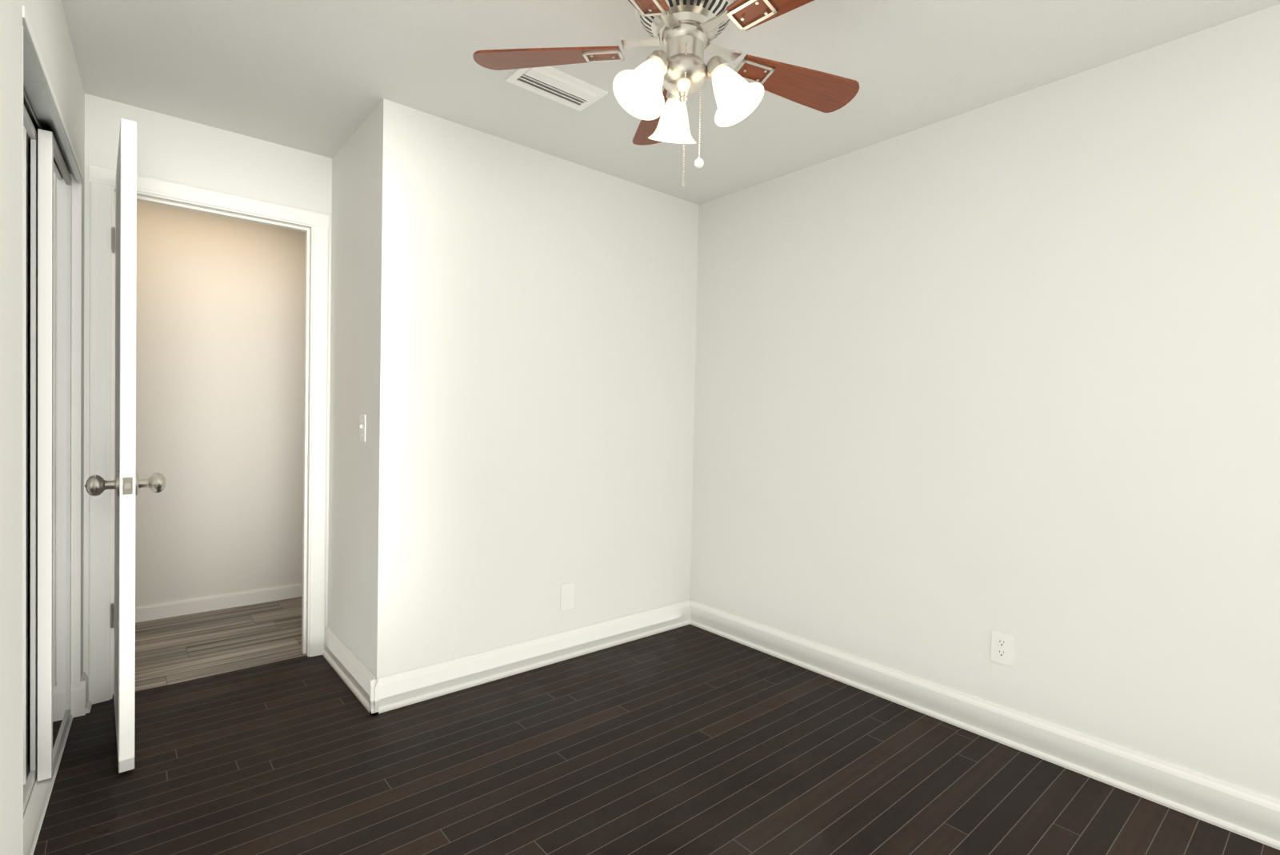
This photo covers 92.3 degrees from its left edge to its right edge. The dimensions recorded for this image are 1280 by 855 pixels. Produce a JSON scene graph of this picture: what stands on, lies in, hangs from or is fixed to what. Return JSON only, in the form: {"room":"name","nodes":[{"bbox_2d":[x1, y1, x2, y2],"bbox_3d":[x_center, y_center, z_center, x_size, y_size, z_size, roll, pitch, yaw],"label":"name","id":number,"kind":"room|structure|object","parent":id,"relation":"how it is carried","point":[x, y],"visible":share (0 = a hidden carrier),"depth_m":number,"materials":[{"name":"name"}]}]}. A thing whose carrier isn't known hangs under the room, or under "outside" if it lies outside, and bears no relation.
{"room":"empty bedroom","nodes":[
{"label":"empty bedroom","id":0,"kind":"room"},
{"bbox_2d":[0,0,84,854],"bbox_3d":[-0.780,-0.037,0.500,0.115,2.440,5.350,0,1,-38],"label":"wall","id":1,"kind":"structure","parent":0,"point":[47,19],"depth_m":1.31,"materials":[{"name":"paint"}]},
{"bbox_2d":[21,5,83,854],"bbox_3d":[-1.823,0.090,1.848,0.118,2.095,1.252,0,1,-38],"label":"mirrored closet doors","id":2,"kind":"structure","parent":1,"relation":"in","point":[52,204],"depth_m":1.94,"materials":[{"name":"paint"}]},
{"bbox_2d":[36,93,331,715],"bbox_3d":[-2.046,-0.103,2.674,1.250,2.440,0.115,0,1,-40],"label":"wall","id":3,"kind":"structure","parent":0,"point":[170,148],"depth_m":2.66,"materials":[{"name":"white paint"}]},
{"bbox_2d":[88,164,329,704],"bbox_3d":[-1.915,0.037,2.790,0.871,2.162,0.149,0,1,-40],"label":"door frame","id":4,"kind":"structure","parent":3,"relation":"attached to","point":[102,316],"depth_m":2.59,"materials":[{"name":"white wood"}]},
{"bbox_2d":[84,118,165,772],"bbox_3d":[-1.899,0.059,2.269,0.206,2.113,0.751,0,1,-40],"label":"door","id":5,"kind":"structure","parent":4,"relation":"attached to","point":[126,483],"depth_m":2.00,"materials":[{"name":"paint"}]},
{"bbox_2d":[135,200,305,607],"bbox_3d":[-1.716,-0.115,3.668,5.639,2.440,1.206,0,1,-40],"label":"wall","id":6,"kind":"structure","parent":0,"point":[220,300],"depth_m":3.64,"materials":[{"name":"white paint"}]},
{"bbox_2d":[69,583,1279,850],"bbox_3d":[-0.085,1.108,1.743,5.400,0.132,6.087,0,1,-40],"label":"baseboard","id":7,"kind":"structure","parent":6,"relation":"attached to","point":[1250,814],"depth_m":2.58,"materials":[{"name":"paint"}]},
{"bbox_2d":[327,98,699,678],"bbox_3d":[-0.600,-0.088,3.395,1.889,2.440,0.884,0,1,-40],"label":"bump-out","id":8,"kind":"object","parent":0,"point":[513,326],"depth_m":2.82,"materials":[{"name":"white paint"}]},
{"bbox_2d":[359,414,365,442],"bbox_3d":[-1.184,0.002,2.610,0.016,0.116,0.072,0,1,-40],"label":"switch plate","id":9,"kind":"object","parent":8,"relation":"attached to","point":[362,417],"visible":1,"depth_m":2.60,"materials":[{"name":"plastic"}]},
{"bbox_2d":[560,582,574,610],"bbox_3d":[-0.360,0.838,3.048,0.078,0.128,0.006,0,1,-40],"label":"outlet plate","id":10,"kind":"object","parent":8,"relation":"attached to","point":[567,590],"visible":1,"depth_m":3.04,"materials":[{"name":"plastic"}]},
{"bbox_2d":[33,596,1279,854],"bbox_3d":[-0.095,1.201,1.755,5.400,0.064,6.290,0,1,-40],"label":"floor","id":11,"kind":"structure","parent":0,"point":[690,739],"depth_m":2.09,"materials":[{"name":"brown wood"}]},
{"bbox_2d":[60,0,1279,204],"bbox_3d":[-0.046,-1.306,1.708,5.400,0.080,6.290,0,1,-40],"label":"ceiling","id":12,"kind":"structure","parent":0,"point":[305,75],"depth_m":2.14,"materials":[{"name":"white paint"}]},
{"bbox_2d":[505,66,607,111],"bbox_3d":[-0.310,-1.276,2.305,0.335,0.012,0.185,0,1,-40],"label":"ceiling vent","id":13,"kind":"object","parent":12,"relation":"in","point":[554,84],"visible":0.91,"depth_m":2.30,"materials":[{"name":"metal"}]},
{"bbox_2d":[472,0,859,187],"bbox_3d":[0.144,-0.933,1.577,1.089,0.654,1.063,0,1,-40],"label":"ceiling fan","id":14,"kind":"object","parent":12,"relation":"hanging from","point":[656,93],"depth_m":1.58,"materials":[{"name":"brown wood"}]},
{"bbox_2d":[690,4,1279,799],"bbox_3d":[1.756,-0.015,1.985,0.115,2.440,4.315,0,1,-40],"label":"wall","id":15,"kind":"structure","parent":0,"point":[1011,365],"depth_m":2.25,"materials":[{"name":"paint"}]},
{"bbox_2d":[991,630,1013,666],"bbox_3d":[1.376,0.839,2.336,0.007,0.118,0.074,0,1,-40],"label":"duplex outlet","id":16,"kind":"object","parent":15,"relation":"attached to","point":[1002,643],"visible":1,"depth_m":2.33,"materials":[{"name":"plastic"}]}
]}

